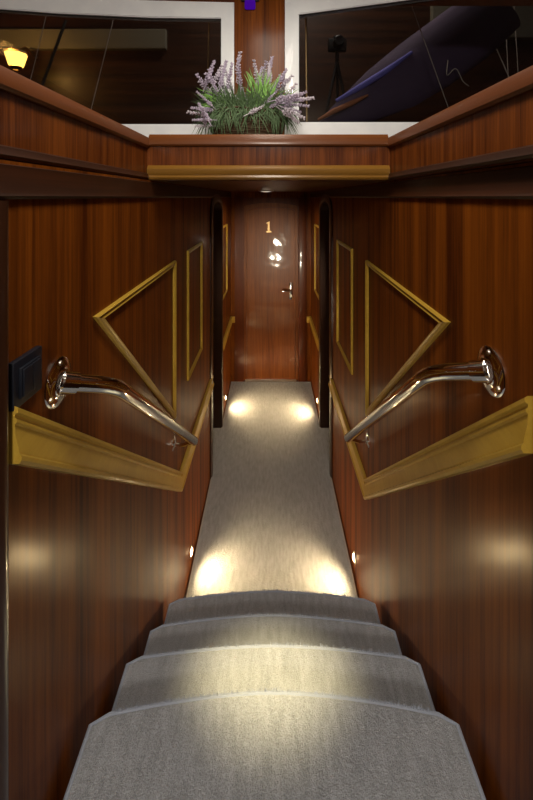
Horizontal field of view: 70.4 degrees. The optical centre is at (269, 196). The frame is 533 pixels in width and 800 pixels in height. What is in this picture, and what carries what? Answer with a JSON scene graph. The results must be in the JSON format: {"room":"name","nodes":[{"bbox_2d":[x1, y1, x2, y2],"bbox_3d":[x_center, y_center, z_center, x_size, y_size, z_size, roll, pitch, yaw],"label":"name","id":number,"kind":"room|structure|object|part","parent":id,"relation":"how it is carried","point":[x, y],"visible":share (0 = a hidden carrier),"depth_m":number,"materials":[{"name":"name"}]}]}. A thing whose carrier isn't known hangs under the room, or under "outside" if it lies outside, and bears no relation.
{"room":"yacht stairway","nodes":[
{"label":"yacht stairway","id":0,"kind":"room"},
{"bbox_2d":[0,90,230,799],"bbox_3d":[-0.496,0.957,1.145,0.100,2.286,6.290,0,0,0],"label":"wall","id":1,"kind":"structure","parent":0,"point":[96,566],"depth_m":0.96,"materials":[{"name":"brown wood"}]},
{"bbox_2d":[0,201,8,799],"bbox_3d":[-0.451,0.618,0.622,0.034,1.224,0.034,0,0,0],"label":"trim","id":2,"kind":"structure","parent":1,"relation":"attached to","point":[4,205],"depth_m":0.62,"materials":[{"name":"brown wood"}]},
{"bbox_2d":[9,346,41,411],"bbox_3d":[-0.436,0.324,0.681,0.020,0.082,0.081,0,0,0],"label":"light switch","id":3,"kind":"object","parent":1,"relation":"attached to","point":[25,372],"visible":1,"depth_m":0.66,"materials":[{"name":"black plastic"}]},
{"bbox_3d":[-0.432,0.324,0.681,0.006,0.054,0.055,0,0,0],"label":"plate","id":4,"kind":"part","parent":3,"relation":"part of","materials":[{"name":"black plastic"}]},
{"bbox_2d":[0,144,148,178],"bbox_3d":[-0.455,-0.078,-0.291,0.013,0.024,3.418,0,0,0],"label":"trim","id":5,"kind":"structure","parent":1,"relation":"attached to","point":[6,152],"depth_m":0.82,"materials":[{"name":"brown wood"}]},
{"bbox_2d":[0,65,149,147],"bbox_3d":[-0.495,-0.206,-0.281,0.092,0.044,3.439,0,0,0],"label":"trim","id":6,"kind":"structure","parent":1,"relation":"attached to","point":[11,82],"depth_m":0.81,"materials":[{"name":"brown wood"}]},
{"bbox_2d":[9,375,213,491],"bbox_3d":[-0.434,0.891,1.756,0.024,1.070,2.225,0,0,0],"label":"chair rail","id":7,"kind":"object","parent":1,"relation":"attached to","point":[35,441],"visible":0.94,"depth_m":0.87,"materials":[{"name":"gold metal"}]},
{"bbox_2d":[0,163,230,198],"bbox_3d":[-0.442,-0.026,1.145,0.010,0.060,6.289,0,0,0],"label":"crown molding","id":8,"kind":"structure","parent":1,"relation":"attached to","point":[16,181],"depth_m":0.87,"materials":[{"name":"brown wood"}]},
{"bbox_2d":[43,356,197,450],"bbox_3d":[-0.398,0.751,1.260,0.115,0.826,1.036,0,0,1],"label":"handrail","id":9,"kind":"object","parent":1,"relation":"attached to","point":[60,381],"visible":1,"depth_m":0.85,"materials":[{"name":"metal"}]},
{"bbox_3d":[-0.365,0.762,1.276,0.104,0.783,1.002,0,0,5],"label":"rail","id":10,"kind":"part","parent":9,"relation":"part of","materials":[{"name":"metal"}]},
{"bbox_2d":[93,260,175,418],"bbox_3d":[-0.440,0.662,1.353,0.012,0.735,0.806,0,0,0],"label":"trim","id":11,"kind":"structure","parent":1,"relation":"attached to","point":[100,317],"depth_m":1.30,"materials":[{"name":"gold metal"}]},
{"bbox_2d":[189,545,192,557],"bbox_3d":[-0.440,1.985,2.115,0.013,0.054,0.054,0,0,0],"label":"light","id":12,"kind":"object","parent":1,"relation":"attached to","point":[191,549],"visible":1,"depth_m":2.10,"materials":[{"name":"silver metal"}]},
{"bbox_2d":[187,242,202,380],"bbox_3d":[-0.440,0.636,2.232,0.012,0.697,0.415,0,0,0],"label":"trim","id":13,"kind":"structure","parent":1,"relation":"attached to","point":[189,373],"depth_m":2.28,"materials":[{"name":"gold metal"}]},
{"bbox_2d":[210,194,222,479],"bbox_3d":[-0.487,1.035,3.145,0.115,2.122,0.682,0,0,0],"label":"trim","id":14,"kind":"structure","parent":1,"relation":"attached to","point":[216,207],"depth_m":3.43,"materials":[{"name":"black wood"}]},
{"bbox_2d":[223,224,227,299],"bbox_3d":[-0.440,0.618,3.690,0.012,0.685,0.360,0,0,0],"label":"trim","id":15,"kind":"structure","parent":1,"relation":"attached to","point":[225,225],"depth_m":3.85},
{"bbox_2d":[223,316,234,350],"bbox_3d":[-0.421,1.388,3.885,0.050,0.068,0.810,0,0,0],"label":"chair rail","id":16,"kind":"object","parent":1,"relation":"attached to","point":[232,318],"visible":0.95,"depth_m":3.91,"materials":[{"name":"gold metal"}]},
{"bbox_2d":[0,6,532,123],"bbox_3d":[0.100,-1.650,3.640,8.600,2.900,0.080,0,0,0],"label":"window glass","id":17,"kind":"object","parent":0,"point":[134,87],"depth_m":3.60,"materials":[{"name":"black glass"}]},
{"bbox_2d":[3,46,37,70],"bbox_3d":[-2.217,-1.238,3.404,0.188,0.255,0.396,0,0,0],"label":"wall lantern","id":18,"kind":"object","parent":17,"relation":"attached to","point":[16,58],"visible":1,"depth_m":3.26,"materials":[{"name":"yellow glass"}]},
{"bbox_3d":[-2.217,-1.196,3.300,0.163,0.124,0.163,0,0,-23],"label":"lamp shade","id":19,"kind":"part","parent":18,"relation":"part of","materials":[{"name":"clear glass"}]},
{"bbox_2d":[0,29,166,50],"bbox_3d":[-2.320,-1.484,3.570,2.686,0.188,0.060,0,0,0],"label":"beam","id":20,"kind":"structure","parent":17,"relation":"attached to","point":[71,39],"depth_m":3.54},
{"bbox_2d":[430,6,532,39],"bbox_3d":[2.498,-1.700,3.570,1.953,0.413,0.060,0,0,0],"label":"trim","id":21,"kind":"structure","parent":17,"relation":"attached to","point":[525,13],"depth_m":3.54,"materials":[{"name":"black"}]},
{"bbox_2d":[147,146,389,166],"bbox_3d":[-0.005,-0.127,1.444,0.912,0.126,0.050,0,0,0],"label":"wall","id":22,"kind":"structure","parent":0,"point":[156,155],"depth_m":1.42,"materials":[{"name":"brown wood"}]},
{"bbox_2d":[147,165,389,179],"bbox_3d":[-0.005,-0.092,1.411,0.903,0.054,0.017,0,0,0],"label":"trim","id":23,"kind":"structure","parent":22,"relation":"attached to","point":[155,172],"depth_m":1.40,"materials":[{"name":"gold metal"}]},
{"bbox_2d":[149,134,387,145],"bbox_3d":[-0.005,-0.213,1.437,0.891,0.046,0.064,0,0,0],"label":"trim","id":24,"kind":"structure","parent":22,"relation":"attached to","point":[154,139],"depth_m":1.41,"materials":[{"name":"brown wood"}]},
{"bbox_3d":[0.009,-0.212,1.690,0.952,0.028,0.441,0,0,0],"label":"window sill","id":25,"kind":"structure","parent":22,"relation":"attached to","visible":0},
{"bbox_2d":[186,51,314,133],"bbox_3d":[-0.079,-0.423,1.614,0.549,0.394,0.350,0,0,0],"label":"plant","id":26,"kind":"object","parent":25,"relation":"on","point":[260,112],"visible":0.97,"depth_m":1.54,"materials":[{"name":"plant"}]},
{"bbox_2d":[192,80,301,133],"bbox_3d":[-0.104,-0.359,1.615,0.492,0.262,0.340,0,0,0],"label":"greenery","id":27,"kind":"object","parent":26,"relation":"on","point":[260,112],"depth_m":1.54,"materials":[{"name":"green plant"}]},
{"bbox_2d":[209,106,285,133],"bbox_3d":[-0.099,-0.296,1.630,0.370,0.141,0.234,0,0,0],"label":"basket","id":28,"kind":"object","parent":26,"relation":"on","point":[261,119],"depth_m":1.53,"materials":[{"name":"wicker"}]},
{"bbox_2d":[231,192,310,381],"bbox_3d":[0.009,0.994,4.330,1.112,2.212,0.080,0,0,0],"label":"wall","id":29,"kind":"structure","parent":0,"point":[306,195],"depth_m":4.29,"materials":[{"name":"brown wood"}]},
{"bbox_2d":[235,197,305,381],"bbox_3d":[0.006,1.054,4.323,0.814,2.103,0.141,0,0,0],"label":"door","id":30,"kind":"structure","parent":29,"relation":"in","point":[270,233],"depth_m":4.32,"materials":[{"name":"brown wood"}]},
{"bbox_3d":[0.240,1.074,4.333,0.046,0.196,0.030,0,0,0],"label":"handle plate","id":31,"kind":"part","parent":30,"relation":"part of","materials":[{"name":"metal"}]},
{"bbox_2d":[185,380,358,597],"bbox_3d":[0.010,2.125,2.995,1.260,0.050,2.890,0,0,0],"label":"floor","id":32,"kind":"structure","parent":0,"point":[244,380],"depth_m":2.38,"materials":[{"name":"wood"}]},
{"bbox_2d":[186,382,357,597],"bbox_3d":[0.009,2.092,3.040,1.061,0.016,2.457,0,0,0],"label":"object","id":33,"kind":"structure","parent":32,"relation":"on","point":[271,520],"depth_m":2.56,"materials":[{"name":"grey carpet"}]},
{"bbox_2d":[63,589,485,799],"bbox_3d":[0.009,1.664,0.304,0.872,0.872,3.008,0,0,0],"label":"staircase","id":34,"kind":"structure","parent":32,"relation":"on","point":[275,694],"depth_m":0.90,"materials":[{"name":"grey carpet"}]},
{"bbox_2d":[151,180,393,191],"bbox_3d":[0.009,-0.087,2.905,1.032,0.050,2.969,0,0,0],"label":"ceiling","id":35,"kind":"structure","parent":0,"point":[225,185],"depth_m":1.88,"materials":[{"name":"brown wood"}]},
{"bbox_2d":[153,0,532,133],"bbox_3d":[-0.003,-0.711,1.883,3.400,0.969,0.054,0,0,0],"label":"wall","id":36,"kind":"structure","parent":0,"point":[259,33],"depth_m":1.86,"materials":[{"name":"brown wood"}]},
{"bbox_2d":[0,0,233,137],"bbox_3d":[-0.937,-0.632,1.883,1.520,0.812,0.045,0,0,0],"label":"window","id":37,"kind":"structure","parent":36,"relation":"in","point":[138,10],"depth_m":1.86,"materials":[{"name":"white paint"}]},
{"bbox_2d":[241,0,258,9],"bbox_3d":[-0.097,-0.960,1.845,0.090,0.088,0.022,0,0,0],"label":"lamp","id":38,"kind":"object","parent":36,"relation":"attached to","point":[249,4],"visible":1,"depth_m":1.83,"materials":[{"name":"purple"}]},
{"bbox_2d":[285,0,431,137],"bbox_3d":[0.886,-0.711,1.883,1.624,0.969,0.045,0,0,0],"label":"window","id":39,"kind":"structure","parent":36,"relation":"in","point":[294,9],"depth_m":1.86,"materials":[{"name":"white paint"}]},
{"bbox_2d":[311,90,532,799],"bbox_3d":[0.508,0.957,1.145,0.115,2.286,6.290,0,0,0],"label":"wall","id":40,"kind":"structure","parent":0,"point":[446,565],"depth_m":0.97,"materials":[{"name":"brown wood"}]},
{"bbox_2d":[307,316,318,350],"bbox_3d":[0.441,1.388,3.885,0.050,0.068,0.810,0,0,0],"label":"chair rail","id":41,"kind":"object","parent":40,"relation":"attached to","point":[309,319],"visible":0.94,"depth_m":3.89,"materials":[{"name":"gold metal"}]},
{"bbox_2d":[314,224,318,299],"bbox_3d":[0.459,0.618,3.690,0.012,0.685,0.360,0,0,0],"label":"trim","id":42,"kind":"structure","parent":40,"relation":"attached to","point":[315,225],"depth_m":3.85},
{"bbox_2d":[319,194,332,479],"bbox_3d":[0.506,1.035,3.145,0.115,2.122,0.682,0,0,0],"label":"trim","id":43,"kind":"structure","parent":40,"relation":"attached to","point":[325,205],"depth_m":3.43,"materials":[{"name":"black wood"}]},
{"bbox_2d":[336,240,352,374],"bbox_3d":[0.459,0.642,2.348,0.012,0.705,0.465,0,0,0],"label":"trim","id":44,"kind":"structure","parent":40,"relation":"attached to","point":[338,242],"depth_m":2.39,"materials":[{"name":"gold metal"}]},
{"bbox_2d":[353,551,355,563],"bbox_3d":[0.459,1.970,2.065,0.013,0.054,0.054,0,0,0],"label":"light","id":45,"kind":"object","parent":40,"relation":"attached to","point":[354,555],"visible":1,"depth_m":2.05,"materials":[{"name":"silver metal"}]},
{"bbox_2d":[365,260,450,415],"bbox_3d":[0.459,0.672,1.386,0.012,0.744,0.830,0,0,0],"label":"trim","id":46,"kind":"structure","parent":40,"relation":"attached to","point":[442,321],"depth_m":1.38,"materials":[{"name":"gold metal"}]},
{"bbox_2d":[310,165,532,198],"bbox_3d":[0.461,-0.026,1.145,0.010,0.060,6.289,0,0,0],"label":"crown molding","id":47,"kind":"structure","parent":40,"relation":"attached to","point":[517,182],"depth_m":0.93,"materials":[{"name":"brown wood"}]},
{"bbox_2d":[344,345,506,447],"bbox_3d":[0.417,0.747,1.283,0.115,0.864,1.083,0,0,-1],"label":"handrail","id":48,"kind":"object","parent":40,"relation":"attached to","point":[488,369],"visible":1,"depth_m":0.86,"materials":[{"name":"metal"}]},
{"bbox_2d":[328,376,532,499],"bbox_3d":[0.454,0.888,1.766,0.024,1.076,2.204,0,0,0],"label":"chair rail","id":49,"kind":"object","parent":40,"relation":"attached to","point":[506,434],"visible":0.99,"depth_m":0.90,"materials":[{"name":"gold metal"}]},
{"bbox_2d":[387,65,532,147],"bbox_3d":[0.484,-0.206,-0.281,0.092,0.044,3.439,0,0,0],"label":"trim","id":50,"kind":"structure","parent":40,"relation":"attached to","point":[521,82],"depth_m":0.82,"materials":[{"name":"brown wood"}]},
{"bbox_2d":[388,145,532,178],"bbox_3d":[0.444,-0.078,-0.291,0.013,0.024,3.418,0,0,0],"label":"trim","id":51,"kind":"structure","parent":40,"relation":"attached to","point":[525,152],"depth_m":0.82,"materials":[{"name":"brown wood"}]},
{"bbox_3d":[0.100,-0.142,2.800,8.600,0.040,1.760,0,0,0],"label":"deck","id":52,"kind":"object","parent":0,"visible":0},
{"bbox_2d":[30,16,45,79],"bbox_3d":[-1.853,-0.838,2.900,0.337,1.349,0.006,0,0,0],"label":"rigging line","id":53,"kind":"object","parent":52,"relation":"on","point":[45,16],"visible":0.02,"depth_m":2.90,"materials":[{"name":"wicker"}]},
{"bbox_2d":[41,19,66,85],"bbox_3d":[-1.847,-0.784,3.000,0.476,1.248,0.021,0,0,0],"label":"pole","id":54,"kind":"object","parent":52,"relation":"on","point":[65,20],"visible":0.35,"depth_m":2.99,"materials":[{"name":"black rubber"}]},
{"bbox_2d":[91,20,112,109],"bbox_3d":[-1.332,-0.838,2.900,0.338,1.349,0.007,0,0,0],"label":"rigging line","id":55,"kind":"object","parent":52,"relation":"on","point":[112,20],"visible":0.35,"depth_m":2.90,"materials":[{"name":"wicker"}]},
{"bbox_2d":[207,22,209,100],"bbox_3d":[-0.334,-0.550,2.020,0.025,0.771,0.010,0,0,0],"label":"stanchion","id":56,"kind":"object","parent":52,"relation":"on","point":[208,22],"visible":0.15,"depth_m":2.02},
{"bbox_2d":[305,18,307,121],"bbox_3d":[0.196,-0.560,2.020,0.019,0.793,0.012,0,0,0],"label":"stanchion","id":57,"kind":"object","parent":52,"relation":"on","point":[306,58],"visible":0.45,"depth_m":2.02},
{"bbox_2d":[324,35,346,113],"bbox_3d":[0.535,-0.739,3.176,0.409,1.156,0.382,0,0,0],"label":"camera tripod","id":58,"kind":"object","parent":52,"relation":"on","point":[337,44],"visible":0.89,"depth_m":3.07,"materials":[{"name":"black metal"}]},
{"bbox_3d":[0.447,-0.636,3.059,0.246,0.948,0.026,0,0,-22],"label":"leg","id":59,"kind":"part","parent":58,"relation":"part of","materials":[{"name":"black metal"}]},
{"bbox_3d":[0.582,-0.636,3.226,0.027,0.949,0.286,0,0,14],"label":"leg","id":60,"kind":"part","parent":58,"relation":"part of","materials":[{"name":"black metal"}]},
{"bbox_3d":[0.639,-0.636,3.062,0.220,0.948,0.026,0,0,23],"label":"leg","id":61,"kind":"part","parent":58,"relation":"part of","materials":[{"name":"black metal"}]},
{"bbox_2d":[318,6,519,121],"bbox_3d":[0.839,-0.776,2.535,1.698,1.234,0.235,0,0,0],"label":"bundle","id":62,"kind":"object","parent":52,"relation":"on","point":[460,38],"visible":0.88,"depth_m":2.47,"materials":[{"name":"fabric"}]},
{"bbox_2d":[411,6,447,105],"bbox_3d":[1.040,-0.669,2.300,0.369,1.012,0.005,0,0,0],"label":"rigging line","id":63,"kind":"object","parent":52,"relation":"on","point":[411,6],"visible":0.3,"depth_m":2.30,"materials":[{"name":"metal"}]},
{"bbox_2d":[496,49,508,76],"bbox_3d":[1.720,-0.828,2.700,0.590,1.332,0.007,0,0,0],"label":"rigging line","id":64,"kind":"object","parent":52,"relation":"on","point":[496,49],"visible":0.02,"depth_m":2.70,"materials":[{"name":"metal"}]},
{"bbox_2d":[514,6,517,67],"bbox_3d":[2.138,-0.989,3.250,0.104,1.650,0.006,0,0,0],"label":"rigging line","id":65,"kind":"object","parent":52,"relation":"on","point":[514,6],"visible":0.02,"depth_m":3.25,"materials":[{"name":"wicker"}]}
]}

